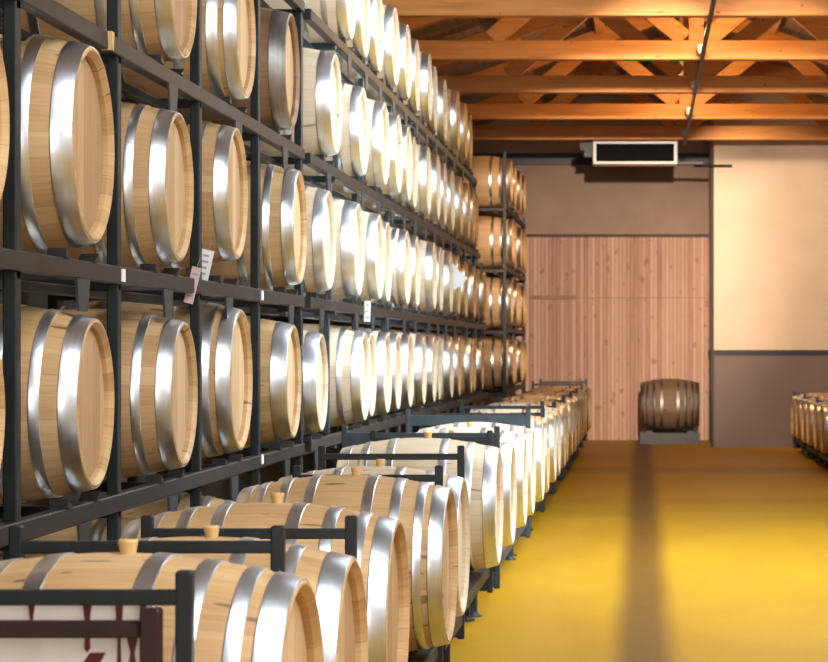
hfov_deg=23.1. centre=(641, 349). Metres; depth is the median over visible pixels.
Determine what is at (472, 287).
wine barrel
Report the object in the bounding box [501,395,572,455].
wine barrel
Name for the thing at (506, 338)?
wine barrel
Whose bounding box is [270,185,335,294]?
wine barrel
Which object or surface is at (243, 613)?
wine barrel
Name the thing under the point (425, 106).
wine barrel
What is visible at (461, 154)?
wine barrel
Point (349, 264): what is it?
wine barrel
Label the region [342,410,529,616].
rack
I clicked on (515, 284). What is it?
wine barrel
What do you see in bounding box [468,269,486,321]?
wine barrel
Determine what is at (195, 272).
paper tag
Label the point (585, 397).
wine barrel
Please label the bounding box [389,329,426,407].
wine barrel
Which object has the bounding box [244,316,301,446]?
wine barrel
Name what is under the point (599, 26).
purlin
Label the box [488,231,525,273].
wine barrel
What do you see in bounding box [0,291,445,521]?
wall
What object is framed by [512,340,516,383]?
wine barrel
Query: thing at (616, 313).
door
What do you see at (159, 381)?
wine barrel
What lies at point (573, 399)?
wine barrel
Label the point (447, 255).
wine barrel
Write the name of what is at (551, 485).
rack
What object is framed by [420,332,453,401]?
wine barrel
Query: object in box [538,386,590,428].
wine barrel
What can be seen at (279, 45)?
wine barrel
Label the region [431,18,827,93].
roof truss
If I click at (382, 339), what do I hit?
wine barrel
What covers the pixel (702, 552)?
floor
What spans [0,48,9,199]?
wine barrel
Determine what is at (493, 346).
wine barrel
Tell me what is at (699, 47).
spotlight
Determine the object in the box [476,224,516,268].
wine barrel
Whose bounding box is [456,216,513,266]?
wine barrel
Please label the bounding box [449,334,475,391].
wine barrel
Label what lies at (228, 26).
wine barrel
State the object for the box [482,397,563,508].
rack
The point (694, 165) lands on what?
conduit
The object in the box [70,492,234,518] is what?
wine barrel
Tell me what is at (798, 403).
wine barrel
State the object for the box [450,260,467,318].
wine barrel
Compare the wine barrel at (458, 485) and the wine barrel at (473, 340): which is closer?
the wine barrel at (458, 485)
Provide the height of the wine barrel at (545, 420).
0.670 m
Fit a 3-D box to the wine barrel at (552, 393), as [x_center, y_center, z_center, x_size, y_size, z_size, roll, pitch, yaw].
[-1.107,0.815,23.000,0.765,0.670,0.670,0,0,0]
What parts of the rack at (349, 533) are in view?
post, post, post, rail, post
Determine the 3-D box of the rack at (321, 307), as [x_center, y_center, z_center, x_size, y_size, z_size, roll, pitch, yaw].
[-2.124,-0.550,17.190,0.642,4.000,12.560,0,0,0]
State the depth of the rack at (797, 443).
28.57 m
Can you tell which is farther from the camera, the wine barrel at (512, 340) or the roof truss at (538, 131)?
the roof truss at (538, 131)
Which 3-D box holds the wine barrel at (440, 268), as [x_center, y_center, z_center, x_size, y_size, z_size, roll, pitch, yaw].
[-2.159,-0.625,17.705,0.765,0.670,0.670,0,0,-1]
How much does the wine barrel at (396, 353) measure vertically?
0.670 m
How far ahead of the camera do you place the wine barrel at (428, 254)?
16.74 m
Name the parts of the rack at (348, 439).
post, post, leg, post, rail, post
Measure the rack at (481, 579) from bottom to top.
1.020 m
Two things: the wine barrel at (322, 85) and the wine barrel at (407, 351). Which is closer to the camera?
the wine barrel at (322, 85)
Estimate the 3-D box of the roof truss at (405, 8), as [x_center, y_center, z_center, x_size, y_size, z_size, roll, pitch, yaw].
[0.550,-3.846,18.300,7.360,1.592,0.140,0,0,0]
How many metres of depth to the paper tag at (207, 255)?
8.30 m
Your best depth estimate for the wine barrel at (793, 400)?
28.14 m
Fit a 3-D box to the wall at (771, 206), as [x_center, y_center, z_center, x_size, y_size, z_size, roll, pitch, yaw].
[2.663,-2.375,31.150,3.175,4.750,2.500,0,0,0]
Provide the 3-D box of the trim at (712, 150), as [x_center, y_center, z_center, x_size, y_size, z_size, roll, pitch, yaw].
[1.052,-0.775,29.945,0.045,4.450,0.110,0,0,0]
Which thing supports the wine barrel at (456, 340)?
on the rack at (321, 307)
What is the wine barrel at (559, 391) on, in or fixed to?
on the rack at (575, 453)
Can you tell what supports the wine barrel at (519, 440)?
on the rack at (348, 439)
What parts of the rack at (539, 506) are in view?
post, post, post, rail, post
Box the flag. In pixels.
[453,264,467,288]
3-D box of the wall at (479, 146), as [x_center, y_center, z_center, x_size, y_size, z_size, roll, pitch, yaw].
[-1.038,-3.870,32.300,4.225,1.760,0.200,0,0,0]
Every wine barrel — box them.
[0,0,196,69]
[0,34,114,253]
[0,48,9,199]
[0,304,113,503]
[0,356,4,467]
[0,517,134,540]
[0,539,323,661]
[0,551,56,560]
[45,102,193,268]
[57,309,197,478]
[60,300,252,457]
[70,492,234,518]
[76,525,367,661]
[105,0,255,100]
[120,492,409,661]
[138,120,247,269]
[159,161,306,289]
[178,7,299,131]
[236,467,457,651]
[243,47,341,156]
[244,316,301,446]
[264,0,355,42]
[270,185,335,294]
[278,459,469,616]
[280,82,368,176]
[303,198,363,300]
[303,324,369,426]
[303,330,327,434]
[304,98,389,192]
[320,0,369,62]
[331,325,376,417]
[336,210,384,301]
[336,432,502,571]
[339,0,383,77]
[339,113,402,199]
[341,326,391,415]
[348,5,399,91]
[357,124,411,207]
[358,327,401,411]
[366,23,411,103]
[368,328,413,409]
[369,136,417,213]
[371,221,391,303]
[381,144,431,218]
[382,227,410,307]
[386,38,419,114]
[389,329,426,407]
[390,162,446,230]
[391,234,420,309]
[397,330,436,404]
[399,51,431,125]
[402,154,440,225]
[409,66,437,134]
[410,331,441,400]
[415,78,447,144]
[416,239,436,312]
[416,422,527,527]
[417,169,454,234]
[418,246,443,313]
[418,422,535,515]
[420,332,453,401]
[421,176,462,239]
[424,89,459,153]
[431,182,470,243]
[433,333,460,397]
[437,102,467,162]
[437,249,452,314]
[444,254,460,316]
[446,188,475,243]
[446,194,478,249]
[447,334,472,395]
[449,114,472,171]
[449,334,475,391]
[449,430,516,546]
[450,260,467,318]
[454,156,512,206]
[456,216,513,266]
[457,265,476,320]
[459,335,483,390]
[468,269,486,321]
[468,409,556,482]
[470,403,560,475]
[474,337,514,387]
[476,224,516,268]
[477,277,512,327]
[478,165,516,208]
[481,170,521,215]
[483,412,549,492]
[486,176,525,216]
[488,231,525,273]
[488,284,520,328]
[489,286,525,329]
[490,281,518,327]
[490,288,526,329]
[490,399,568,461]
[494,401,565,467]
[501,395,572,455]
[506,338,524,381]
[507,339,522,383]
[509,227,522,269]
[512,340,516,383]
[517,234,526,273]
[518,340,526,380]
[518,390,581,442]
[518,419,544,501]
[521,392,579,445]
[529,387,586,434]
[529,394,576,451]
[532,388,584,437]
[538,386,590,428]
[541,386,589,430]
[640,376,699,429]
[791,393,827,436]
[795,394,827,438]
[801,396,827,442]
[806,398,827,445]
[813,401,827,449]
[819,404,827,453]
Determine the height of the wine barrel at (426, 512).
0.711 m
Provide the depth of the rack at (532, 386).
26.48 m
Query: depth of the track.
20.91 m
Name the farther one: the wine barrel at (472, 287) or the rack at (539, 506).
the wine barrel at (472, 287)
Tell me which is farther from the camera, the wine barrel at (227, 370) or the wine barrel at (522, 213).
the wine barrel at (522, 213)
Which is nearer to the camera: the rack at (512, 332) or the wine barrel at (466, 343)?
the wine barrel at (466, 343)
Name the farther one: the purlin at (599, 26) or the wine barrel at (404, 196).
the purlin at (599, 26)
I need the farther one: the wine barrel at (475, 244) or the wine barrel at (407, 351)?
the wine barrel at (475, 244)
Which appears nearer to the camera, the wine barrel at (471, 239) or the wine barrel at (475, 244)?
the wine barrel at (471, 239)
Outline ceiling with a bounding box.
[410,18,827,125]
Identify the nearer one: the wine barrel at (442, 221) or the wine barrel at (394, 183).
the wine barrel at (394, 183)
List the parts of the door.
head trim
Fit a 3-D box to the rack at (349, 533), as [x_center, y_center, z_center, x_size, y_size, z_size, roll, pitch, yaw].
[-1.097,0.953,6.690,0.626,0.995,2.480,0,0,0]
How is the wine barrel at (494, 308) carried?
on the rack at (512, 332)
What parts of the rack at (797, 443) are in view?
post, rail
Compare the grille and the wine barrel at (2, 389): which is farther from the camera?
the grille
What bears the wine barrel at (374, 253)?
on the rack at (321, 307)
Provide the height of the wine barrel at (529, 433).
0.670 m
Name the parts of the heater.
casing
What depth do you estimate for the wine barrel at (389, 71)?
14.37 m
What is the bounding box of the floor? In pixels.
[450,440,827,661]
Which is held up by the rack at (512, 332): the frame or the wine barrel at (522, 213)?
the wine barrel at (522, 213)
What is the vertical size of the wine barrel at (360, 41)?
0.670 m
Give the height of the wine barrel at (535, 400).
0.670 m
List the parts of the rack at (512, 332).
tie rail, tie rail, tie rail, rail, rail, rail, rail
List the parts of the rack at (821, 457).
rail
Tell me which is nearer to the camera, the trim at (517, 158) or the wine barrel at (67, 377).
the wine barrel at (67, 377)
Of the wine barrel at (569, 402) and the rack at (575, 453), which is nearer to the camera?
the wine barrel at (569, 402)
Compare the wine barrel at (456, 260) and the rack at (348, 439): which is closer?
the rack at (348, 439)
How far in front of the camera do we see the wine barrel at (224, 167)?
8.57 m
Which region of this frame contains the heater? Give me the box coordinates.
[580,140,702,165]
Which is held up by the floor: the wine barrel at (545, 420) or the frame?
the frame
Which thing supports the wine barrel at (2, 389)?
on the rack at (54, 274)
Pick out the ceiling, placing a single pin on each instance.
(449, 28)
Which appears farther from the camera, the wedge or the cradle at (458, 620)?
the cradle at (458, 620)
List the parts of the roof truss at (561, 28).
king post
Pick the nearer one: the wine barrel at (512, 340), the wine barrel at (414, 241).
the wine barrel at (414, 241)
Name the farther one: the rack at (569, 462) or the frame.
the rack at (569, 462)
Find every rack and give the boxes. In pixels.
[0,0,304,559]
[0,525,284,661]
[141,465,442,661]
[234,9,487,501]
[318,430,492,638]
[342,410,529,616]
[434,401,543,555]
[457,151,525,412]
[463,402,554,529]
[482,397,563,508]
[498,392,571,479]
[513,389,577,468]
[523,385,582,467]
[532,379,586,458]
[793,391,813,457]
[804,394,827,465]
[817,398,827,466]
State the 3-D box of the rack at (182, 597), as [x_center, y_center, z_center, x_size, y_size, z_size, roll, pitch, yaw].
[-1.172,0.930,4.195,0.676,1.040,1.050,0,0,0]
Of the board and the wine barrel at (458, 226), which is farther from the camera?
the wine barrel at (458, 226)
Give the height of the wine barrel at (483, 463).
0.732 m
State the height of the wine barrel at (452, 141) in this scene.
0.670 m
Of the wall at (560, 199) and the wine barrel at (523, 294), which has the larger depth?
the wall at (560, 199)
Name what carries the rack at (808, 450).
on the floor
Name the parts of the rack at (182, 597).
post, post, post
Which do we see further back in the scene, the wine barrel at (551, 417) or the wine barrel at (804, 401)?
the wine barrel at (804, 401)
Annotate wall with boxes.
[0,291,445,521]
[473,62,708,152]
[515,165,708,233]
[709,62,827,349]
[709,355,827,446]
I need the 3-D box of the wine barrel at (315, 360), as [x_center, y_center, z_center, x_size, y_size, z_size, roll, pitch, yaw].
[-2.139,0.181,11.100,0.729,0.638,0.638,0,0,-2]
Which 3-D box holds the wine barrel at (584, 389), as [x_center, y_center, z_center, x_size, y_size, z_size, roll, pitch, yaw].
[-1.100,0.815,27.200,0.765,0.670,0.670,0,0,0]
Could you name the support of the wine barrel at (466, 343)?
on the rack at (321, 307)
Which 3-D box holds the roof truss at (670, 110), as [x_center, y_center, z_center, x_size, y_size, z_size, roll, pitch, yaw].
[0.550,-3.846,26.450,7.360,1.592,0.140,0,0,0]
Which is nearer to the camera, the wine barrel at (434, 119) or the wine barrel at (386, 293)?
the wine barrel at (386, 293)
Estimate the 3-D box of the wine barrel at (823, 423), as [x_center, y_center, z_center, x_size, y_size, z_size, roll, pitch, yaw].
[2.489,0.932,23.550,0.750,0.657,0.657,0,0,0]
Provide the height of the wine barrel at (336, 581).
0.711 m
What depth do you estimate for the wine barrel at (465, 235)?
20.24 m
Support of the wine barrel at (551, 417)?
on the rack at (551, 485)
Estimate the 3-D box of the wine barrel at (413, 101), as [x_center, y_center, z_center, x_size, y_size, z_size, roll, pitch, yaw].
[-2.184,-2.205,16.054,0.765,0.670,0.670,0,0,-2]
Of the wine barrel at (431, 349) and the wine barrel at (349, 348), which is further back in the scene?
the wine barrel at (431, 349)
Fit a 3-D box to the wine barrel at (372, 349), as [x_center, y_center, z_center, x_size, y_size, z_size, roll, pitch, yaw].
[-2.192,0.165,13.408,0.765,0.670,0.670,0,0,-2]
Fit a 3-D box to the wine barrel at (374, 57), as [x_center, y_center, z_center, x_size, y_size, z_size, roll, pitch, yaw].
[-2.194,-2.205,13.800,0.765,0.670,0.670,0,0,-1]
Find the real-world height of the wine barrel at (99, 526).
0.670 m
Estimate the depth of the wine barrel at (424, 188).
16.52 m
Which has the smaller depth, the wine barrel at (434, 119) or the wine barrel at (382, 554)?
the wine barrel at (382, 554)
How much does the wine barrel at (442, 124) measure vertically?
0.670 m
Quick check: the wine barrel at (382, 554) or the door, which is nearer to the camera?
the wine barrel at (382, 554)
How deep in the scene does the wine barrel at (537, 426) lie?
14.41 m
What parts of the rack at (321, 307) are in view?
post, post, post, rail, post, post, post, tie rail, tie rail, tie rail, tie rail, post, post, post, rail, rail, rail, rail, post, post, post, post, post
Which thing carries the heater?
hanging from the roof truss at (538, 131)
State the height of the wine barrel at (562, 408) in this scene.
0.670 m
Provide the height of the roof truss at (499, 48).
1.592 m
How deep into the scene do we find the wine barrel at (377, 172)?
13.55 m
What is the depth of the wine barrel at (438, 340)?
18.04 m
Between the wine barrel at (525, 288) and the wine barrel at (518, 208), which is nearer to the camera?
the wine barrel at (518, 208)
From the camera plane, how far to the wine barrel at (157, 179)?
7.42 m
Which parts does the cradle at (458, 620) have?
leg, rail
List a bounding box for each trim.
[472,153,708,164]
[708,350,827,354]
[711,149,713,446]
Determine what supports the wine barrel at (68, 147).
on the rack at (54, 274)
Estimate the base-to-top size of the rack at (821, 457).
0.860 m
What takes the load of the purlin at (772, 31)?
attached to the ceiling
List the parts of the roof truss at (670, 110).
king post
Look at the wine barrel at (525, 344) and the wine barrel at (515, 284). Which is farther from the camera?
the wine barrel at (525, 344)
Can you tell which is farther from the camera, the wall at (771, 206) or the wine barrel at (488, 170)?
the wall at (771, 206)
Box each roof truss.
[382,0,827,17]
[398,18,827,60]
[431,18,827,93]
[459,18,827,119]
[472,35,827,139]
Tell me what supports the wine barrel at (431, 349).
on the rack at (321, 307)
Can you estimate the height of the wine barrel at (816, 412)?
0.657 m
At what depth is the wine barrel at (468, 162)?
21.09 m
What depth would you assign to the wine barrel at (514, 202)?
26.84 m
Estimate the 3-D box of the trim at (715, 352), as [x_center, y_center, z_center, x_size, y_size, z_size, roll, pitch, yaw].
[2.658,0.040,31.144,3.185,0.080,2.512,0,0,0]
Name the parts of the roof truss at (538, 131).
king post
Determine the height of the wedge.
0.062 m
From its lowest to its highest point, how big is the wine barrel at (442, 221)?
0.670 m
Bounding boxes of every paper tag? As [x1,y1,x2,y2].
[184,259,201,303]
[202,242,213,280]
[364,295,370,321]
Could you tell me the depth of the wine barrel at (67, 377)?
6.29 m
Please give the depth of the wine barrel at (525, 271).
29.55 m
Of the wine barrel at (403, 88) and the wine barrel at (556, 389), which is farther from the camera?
the wine barrel at (556, 389)
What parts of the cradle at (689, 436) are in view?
rail, rail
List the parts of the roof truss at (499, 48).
king post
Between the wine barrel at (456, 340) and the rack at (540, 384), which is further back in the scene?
the rack at (540, 384)
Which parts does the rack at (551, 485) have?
post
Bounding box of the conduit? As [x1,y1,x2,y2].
[694,165,731,166]
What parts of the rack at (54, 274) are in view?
rail, rail, tie rail, tie rail, tie rail, rail, rail, rail, tie rail, rail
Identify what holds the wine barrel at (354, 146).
on the rack at (321, 307)
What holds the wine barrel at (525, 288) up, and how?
on the rack at (512, 332)
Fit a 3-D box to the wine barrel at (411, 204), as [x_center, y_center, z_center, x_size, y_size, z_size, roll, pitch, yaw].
[-2.195,-1.415,15.955,0.765,0.670,0.670,0,0,-2]
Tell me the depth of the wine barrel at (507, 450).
11.15 m
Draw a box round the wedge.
[101,31,114,49]
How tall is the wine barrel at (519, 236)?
0.670 m
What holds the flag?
attached to the wine barrel at (456, 260)
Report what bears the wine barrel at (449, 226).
on the rack at (321, 307)
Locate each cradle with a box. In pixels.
[408,616,461,661]
[640,427,699,443]
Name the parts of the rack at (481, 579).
post, post, post, leg, rail, post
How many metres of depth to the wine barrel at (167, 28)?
7.48 m
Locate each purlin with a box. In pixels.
[497,18,545,103]
[594,18,607,62]
[755,19,781,62]
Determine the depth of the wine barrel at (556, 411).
17.48 m
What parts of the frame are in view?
rail, post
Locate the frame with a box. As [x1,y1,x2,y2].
[0,607,162,661]
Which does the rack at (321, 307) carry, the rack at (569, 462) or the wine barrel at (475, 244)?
the wine barrel at (475, 244)
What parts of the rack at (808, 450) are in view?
post, rail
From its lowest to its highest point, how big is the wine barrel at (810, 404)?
0.657 m
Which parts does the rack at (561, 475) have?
post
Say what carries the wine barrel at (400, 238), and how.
on the rack at (321, 307)
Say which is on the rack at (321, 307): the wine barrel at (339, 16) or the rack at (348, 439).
the wine barrel at (339, 16)
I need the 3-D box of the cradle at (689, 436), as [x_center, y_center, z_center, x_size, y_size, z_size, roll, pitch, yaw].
[0.430,1.322,31.200,0.920,0.256,0.720,0,0,0]
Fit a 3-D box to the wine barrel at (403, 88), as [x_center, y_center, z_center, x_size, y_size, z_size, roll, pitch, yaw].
[-2.171,-2.205,15.310,0.765,0.670,0.670,0,0,-1]
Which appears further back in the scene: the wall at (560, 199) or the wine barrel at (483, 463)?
the wall at (560, 199)
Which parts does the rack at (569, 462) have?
post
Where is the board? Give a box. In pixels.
[0,606,154,661]
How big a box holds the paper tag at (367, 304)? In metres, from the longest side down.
0.175 x 0.042 x 0.003 m
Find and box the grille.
[596,144,673,160]
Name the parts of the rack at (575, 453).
post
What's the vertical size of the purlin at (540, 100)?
0.160 m
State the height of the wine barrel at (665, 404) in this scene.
0.836 m
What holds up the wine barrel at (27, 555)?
on the rack at (54, 274)
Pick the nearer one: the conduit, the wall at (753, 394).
the conduit
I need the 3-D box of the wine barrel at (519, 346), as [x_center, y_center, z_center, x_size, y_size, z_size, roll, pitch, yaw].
[-2.053,0.165,27.850,0.765,0.670,0.670,0,0,0]
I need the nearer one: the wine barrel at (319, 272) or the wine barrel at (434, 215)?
the wine barrel at (319, 272)
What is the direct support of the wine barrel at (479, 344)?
on the rack at (321, 307)
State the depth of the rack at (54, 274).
6.98 m
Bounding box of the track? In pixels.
[683,0,716,144]
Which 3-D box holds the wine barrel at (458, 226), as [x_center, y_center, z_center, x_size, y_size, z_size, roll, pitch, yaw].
[-2.154,-1.415,19.654,0.765,0.670,0.670,0,0,-2]
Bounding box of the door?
[446,234,708,439]
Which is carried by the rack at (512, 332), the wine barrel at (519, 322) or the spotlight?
the wine barrel at (519, 322)
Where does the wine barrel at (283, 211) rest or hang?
on the rack at (54, 274)

